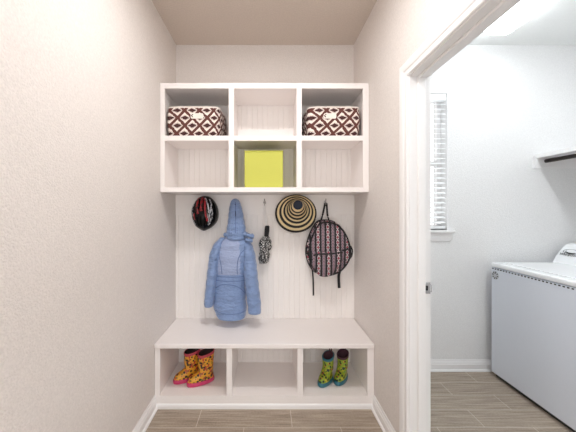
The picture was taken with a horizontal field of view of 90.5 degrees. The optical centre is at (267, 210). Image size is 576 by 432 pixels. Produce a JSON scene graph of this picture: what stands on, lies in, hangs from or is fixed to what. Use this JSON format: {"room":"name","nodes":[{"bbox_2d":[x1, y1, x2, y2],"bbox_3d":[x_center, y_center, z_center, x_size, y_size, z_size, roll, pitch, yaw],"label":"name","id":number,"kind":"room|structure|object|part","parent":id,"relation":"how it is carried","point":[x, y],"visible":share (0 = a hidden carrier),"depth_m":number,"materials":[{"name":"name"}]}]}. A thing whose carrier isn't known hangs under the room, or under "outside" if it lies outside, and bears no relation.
{"room":"mudroom","nodes":[
{"label":"mudroom","id":0,"kind":"room"},
{"bbox_2d":[0,0,175,431],"bbox_3d":[-0.832,-0.025,0.730,0.120,2.750,3.660,0,0,0],"label":"wall","id":1,"kind":"structure","parent":0,"point":[88,228],"depth_m":1.18,"materials":[{"name":"paint"}]},
{"bbox_2d":[132,395,157,431],"bbox_3d":[-0.758,1.305,0.422,0.027,0.090,3.044,0,0,0],"label":"baseboard","id":2,"kind":"structure","parent":1,"relation":"attached to","point":[146,418],"depth_m":1.80,"materials":[{"name":"white paint"}]},
{"bbox_2d":[146,372,572,431],"bbox_3d":[0.924,1.390,0.730,3.632,0.080,3.660,0,0,0],"label":"floor","id":3,"kind":"structure","parent":0,"point":[460,401],"depth_m":1.87,"materials":[{"name":"brown wood"}]},
{"bbox_2d":[154,318,373,408],"bbox_3d":[-0.021,1.129,2.171,1.496,0.442,0.476,0,0,0],"label":"storage bench","id":4,"kind":"object","parent":3,"relation":"on","point":[259,363],"visible":0.87,"depth_m":2.05,"materials":[{"name":"white paint"}]},
{"bbox_2d":[173,349,200,384],"bbox_3d":[-0.605,1.143,2.143,0.204,0.255,0.101,0,0,-31],"label":"boot","id":5,"kind":"object","parent":4,"relation":"on","point":[190,355],"visible":0.77,"depth_m":2.12,"materials":[{"name":"yellow rubber"}]},
{"bbox_2d":[187,349,214,387],"bbox_3d":[-0.492,1.140,2.106,0.204,0.262,0.101,0,0,-29],"label":"boot","id":6,"kind":"object","parent":4,"relation":"on","point":[204,375],"visible":0.91,"depth_m":2.08,"materials":[{"name":"yellow rubber"}]},
{"bbox_3d":[-0.021,1.334,1.940,1.496,0.032,0.009,0,0,0],"label":"shoe molding","id":7,"kind":"part","parent":4,"relation":"part of","materials":[{"name":"white paint"}]},
{"bbox_3d":[-0.021,1.144,1.955,1.496,0.412,0.020,0,0,0],"label":"frame","id":8,"kind":"part","parent":4,"relation":"part of","materials":[{"name":"white paint"}]},
{"bbox_2d":[317,349,333,387],"bbox_3d":[0.431,1.158,2.115,0.088,0.226,0.182,0,0,38],"label":"boot","id":9,"kind":"object","parent":4,"relation":"on","point":[325,379],"visible":0.97,"depth_m":2.11,"materials":[{"name":"rubber"}]},
{"bbox_2d":[334,349,348,385],"bbox_3d":[0.551,1.158,2.140,0.088,0.226,0.182,0,0,34],"label":"boot","id":10,"kind":"object","parent":4,"relation":"on","point":[341,375],"visible":0.96,"depth_m":2.13,"materials":[{"name":"rubber"}]},
{"bbox_2d":[491,243,575,431],"bbox_3d":[2.193,0.808,2.000,0.714,1.083,0.694,0,0,0],"label":"washing machine","id":11,"kind":"object","parent":3,"relation":"on","point":[534,303],"visible":1,"depth_m":1.96,"materials":[{"name":"white metal"}]},
{"bbox_3d":[2.194,0.443,2.000,0.712,0.036,0.694,0,0,0],"label":"panel","id":12,"kind":"part","parent":11,"relation":"part of","materials":[{"name":"white metal"}]},
{"bbox_3d":[2.115,0.421,2.000,0.430,0.008,0.570,0,0,0],"label":"lid","id":13,"kind":"part","parent":11,"relation":"part of","materials":[{"name":"white metal"}]},
{"bbox_2d":[152,0,575,44],"bbox_3d":[0.924,-1.450,0.730,3.632,0.100,3.660,0,0,0],"label":"ceiling","id":14,"kind":"structure","parent":0,"point":[188,22],"depth_m":2.13,"materials":[{"name":"paint"}]},
{"bbox_2d":[484,0,553,34],"bbox_3d":[1.740,-1.366,0.940,0.210,0.068,2.450,0,0,0],"label":"ceiling light","id":15,"kind":"object","parent":14,"relation":"attached to","point":[524,10],"visible":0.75,"depth_m":1.96,"materials":[{"name":"white paint"}]},
{"bbox_2d":[176,45,575,359],"bbox_3d":[0.984,-0.025,2.485,3.512,2.750,0.150,0,0,0],"label":"wall","id":16,"kind":"structure","parent":0,"point":[506,106],"depth_m":2.41,"materials":[{"name":"paint"}]},
{"bbox_2d":[160,83,368,194],"bbox_3d":[-0.021,-0.523,2.227,1.496,0.782,0.365,0,0,0],"label":"cubby shelf","id":17,"kind":"object","parent":16,"relation":"attached to","point":[259,116],"visible":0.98,"depth_m":2.24,"materials":[{"name":"white paint"}]},
{"bbox_2d":[167,106,226,135],"bbox_3d":[-0.537,-0.648,2.206,0.410,0.220,0.300,0,0,0],"label":"fabric basket","id":18,"kind":"object","parent":17,"relation":"in","point":[181,120],"visible":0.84,"depth_m":2.07,"materials":[{"name":"fabric"}]},
{"bbox_3d":[-0.509,-0.684,2.064,0.092,0.038,0.010,0,0,0],"label":"handle","id":19,"kind":"part","parent":18,"relation":"part of","materials":[{"name":"white fabric"}]},
{"bbox_3d":[-0.026,-0.605,2.382,1.447,0.135,0.012,0,0,0],"label":"rail","id":20,"kind":"part","parent":17,"relation":"part of","materials":[{"name":"white paint"}]},
{"bbox_2d":[244,151,282,186],"bbox_3d":[-0.028,-0.304,2.230,0.286,0.273,0.275,0,0,0],"label":"storage box","id":21,"kind":"object","parent":17,"relation":"in","point":[262,168],"visible":0.76,"depth_m":2.09,"materials":[{"name":"yellow fabric"}]},
{"bbox_2d":[302,106,359,135],"bbox_3d":[0.479,-0.648,2.206,0.410,0.220,0.300,0,0,0],"label":"fabric basket","id":22,"kind":"object","parent":17,"relation":"in","point":[318,120],"visible":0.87,"depth_m":2.07,"materials":[{"name":"fabric"}]},
{"bbox_3d":[0.452,-0.684,2.064,0.092,0.038,0.010,0,0,0],"label":"handle","id":23,"kind":"part","parent":22,"relation":"part of","materials":[{"name":"white fabric"}]},
{"bbox_2d":[176,215,353,317],"bbox_3d":[-0.021,0.472,2.402,1.500,0.869,0.016,0,0,0],"label":"wall panel","id":24,"kind":"object","parent":16,"relation":"attached to","point":[285,282],"visible":0.67,"depth_m":2.39,"materials":[{"name":"white paint"}]},
{"bbox_2d":[176,195,353,214],"bbox_3d":[-0.021,-0.047,2.398,1.500,0.169,0.024,0,0,0],"label":"trim","id":25,"kind":"structure","parent":16,"relation":"attached to","point":[250,204],"depth_m":2.39,"materials":[{"name":"white paint"}]},
{"bbox_2d":[431,102,455,240],"bbox_3d":[1.222,-0.365,2.458,0.685,1.250,0.185,0,0,0],"label":"window","id":26,"kind":"structure","parent":16,"relation":"in","point":[436,234],"depth_m":2.50,"materials":[{"name":"white paint"}]},
{"bbox_3d":[1.225,-0.694,2.524,0.520,0.522,0.004,0,0,0],"label":"pane","id":27,"kind":"part","parent":26,"relation":"part of","materials":[{"name":"clear glass"}]},
{"bbox_3d":[1.225,-0.131,2.524,0.520,0.522,0.004,0,0,0],"label":"pane","id":28,"kind":"part","parent":26,"relation":"part of","materials":[{"name":"clear glass"}]},
{"bbox_2d":[431,94,445,228],"bbox_3d":[1.227,-0.416,2.438,0.574,1.139,0.048,0,0,0],"label":"window blind","id":29,"kind":"object","parent":26,"relation":"attached to","point":[434,97],"visible":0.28,"depth_m":2.42,"materials":[{"name":"white plastic"}]},
{"bbox_3d":[1.227,0.143,2.437,0.570,0.020,0.030,0,0,0],"label":"rail","id":30,"kind":"part","parent":29,"relation":"part of","materials":[{"name":"white plastic"}]},
{"bbox_3d":[1.222,0.176,2.432,0.685,0.022,0.133,0,0,0],"label":"sill","id":31,"kind":"part","parent":26,"relation":"part of","materials":[{"name":"white paint"}]},
{"bbox_2d":[431,360,491,371],"bbox_3d":[1.726,1.305,2.397,1.787,0.090,0.027,0,0,0],"label":"baseboard","id":32,"kind":"structure","parent":16,"relation":"attached to","point":[436,365],"depth_m":2.39,"materials":[{"name":"white paint"}]},
{"bbox_3d":[0.481,-0.067,2.366,0.022,0.062,0.042,0,0,0],"label":"coat hook","id":33,"kind":"object","parent":16,"relation":"attached to","visible":0},
{"bbox_2d":[305,203,352,295],"bbox_3d":[0.488,0.318,2.296,0.376,0.766,0.196,0,0,0],"label":"backpack","id":34,"kind":"object","parent":33,"relation":"hanging from","point":[328,248],"visible":1,"depth_m":2.24,"materials":[{"name":"fabric"}]},
{"bbox_3d":[0.466,0.013,2.334,0.085,0.157,0.058,0,0,0],"label":"handle","id":35,"kind":"part","parent":34,"relation":"part of","materials":[{"name":"black fabric"}]},
{"bbox_2d":[354,0,462,431],"bbox_3d":[0.778,-0.025,0.655,0.097,2.750,3.510,0,0,0],"label":"wall","id":36,"kind":"structure","parent":0,"point":[393,30],"depth_m":1.78,"materials":[{"name":"paint"}]},
{"bbox_2d":[371,395,395,431],"bbox_3d":[0.717,1.305,1.747,0.027,0.090,0.394,0,0,0],"label":"baseboard","id":37,"kind":"structure","parent":36,"relation":"attached to","point":[383,421],"depth_m":1.79,"materials":[{"name":"white paint"}]},
{"bbox_2d":[399,0,520,431],"bbox_3d":[0.781,0.290,1.060,0.139,2.120,0.970,0,0,0],"label":"door frame","id":38,"kind":"structure","parent":36,"relation":"in","point":[469,19],"depth_m":1.47,"materials":[{"name":"white paint"}]},
{"bbox_3d":[0.822,0.398,1.462,0.039,0.058,0.007,0,0,0],"label":"strike plate","id":39,"kind":"part","parent":38,"relation":"part of","materials":[{"name":"silver metal"}]},
{"bbox_3d":[2.680,-0.025,0.905,0.120,2.750,3.010,0,0,0],"label":"wall","id":40,"kind":"structure","parent":0,"visible":0},
{"bbox_2d":[533,146,575,167],"bbox_3d":[2.433,-0.414,1.655,0.375,0.113,1.510,0,0,0],"label":"wall shelf","id":41,"kind":"object","parent":40,"relation":"attached to","point":[538,159],"visible":0.94,"depth_m":2.39,"materials":[{"name":"white paint"}]},
{"bbox_2d":[544,154,575,162],"bbox_3d":[2.337,-0.415,1.645,0.033,0.033,1.491,0,0,0],"label":"closet rod","id":42,"kind":"object","parent":41,"relation":"attached to","point":[571,156],"visible":1,"depth_m":2.26,"materials":[{"name":"brown metal"}]},
{"bbox_3d":[-0.025,-0.067,2.366,0.022,0.062,0.042,0,0,0],"label":"coat hook","id":43,"kind":"object","parent":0,"visible":0},
{"bbox_2d":[258,203,271,263],"bbox_3d":[-0.020,0.186,2.345,0.112,0.495,0.084,0,0,0],"label":"folded umbrella","id":44,"kind":"object","parent":43,"relation":"hanging from","point":[265,246],"visible":1,"depth_m":2.32,"materials":[{"name":"fabric"}]},
{"bbox_3d":[-0.006,0.171,2.345,0.044,0.094,0.040,0,0,0],"label":"handle","id":45,"kind":"part","parent":44,"relation":"part of","materials":[{"name":"black plastic"}]},
{"bbox_3d":[-0.268,-0.067,2.366,0.022,0.062,0.042,0,0,0],"label":"coat hook","id":46,"kind":"object","parent":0,"visible":0},
{"bbox_2d":[204,199,260,320],"bbox_3d":[-0.269,0.373,2.241,0.441,0.939,0.221,0,0,0],"label":"hooded jacket","id":47,"kind":"object","parent":46,"relation":"hanging from","point":[232,264],"visible":1,"depth_m":2.19,"materials":[{"name":"blue fabric"}]},
{"bbox_2d":[226,199,245,240],"bbox_3d":[-0.247,0.071,2.258,0.160,0.334,0.160,0,0,0],"label":"hood","id":48,"kind":"object","parent":47,"relation":"attached to","point":[236,228],"depth_m":2.20,"materials":[{"name":"blue fabric"}]},
{"bbox_3d":[0.255,-0.059,2.366,0.022,0.062,0.042,0,0,0],"label":"coat hook","id":49,"kind":"object","parent":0,"visible":0},
{"bbox_2d":[275,194,316,232],"bbox_3d":[0.232,0.025,2.284,0.340,0.315,0.136,0,0,0],"label":"sun hat","id":50,"kind":"object","parent":49,"relation":"hanging from","point":[295,213],"visible":1,"depth_m":2.33,"materials":[{"name":"wicker"}]},
{"bbox_3d":[0.241,-0.004,2.273,0.170,0.163,0.100,0,0,0],"label":"crown","id":51,"kind":"part","parent":50,"relation":"part of","materials":[{"name":"wicker"}]},
{"bbox_3d":[0.237,-0.043,2.220,0.076,0.074,0.007,0,0,0],"label":"crown","id":52,"kind":"part","parent":50,"relation":"part of","materials":[{"name":"blue fabric"}]},
{"bbox_3d":[-0.536,-0.059,2.366,0.022,0.062,0.042,0,0,0],"label":"coat hook","id":53,"kind":"object","parent":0,"visible":0},
{"bbox_2d":[191,196,218,230],"bbox_3d":[-0.511,0.024,2.304,0.219,0.287,0.140,0,0,0],"label":"helmet","id":54,"kind":"object","parent":53,"relation":"hanging from","point":[205,212],"visible":1,"depth_m":2.26,"materials":[{"name":"black plastic"}]},
{"bbox_3d":[-0.552,-0.038,2.270,0.029,0.136,0.069,0,0,0],"label":"red panel","id":55,"kind":"part","parent":54,"relation":"part of","materials":[{"name":"red plastic"}]},
{"bbox_3d":[-0.522,-0.053,2.266,0.024,0.121,0.066,0,0,0],"label":"red panel","id":56,"kind":"part","parent":54,"relation":"part of","materials":[{"name":"red plastic"}]},
{"bbox_3d":[-0.492,-0.005,2.254,0.048,0.181,0.034,0,0,39],"label":"red panel","id":57,"kind":"part","parent":54,"relation":"part of","materials":[{"name":"red plastic"}]},
{"bbox_3d":[-0.454,0.002,2.269,0.024,0.185,0.046,0,0,-12],"label":"white panel","id":58,"kind":"part","parent":54,"relation":"part of","materials":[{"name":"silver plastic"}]}
]}

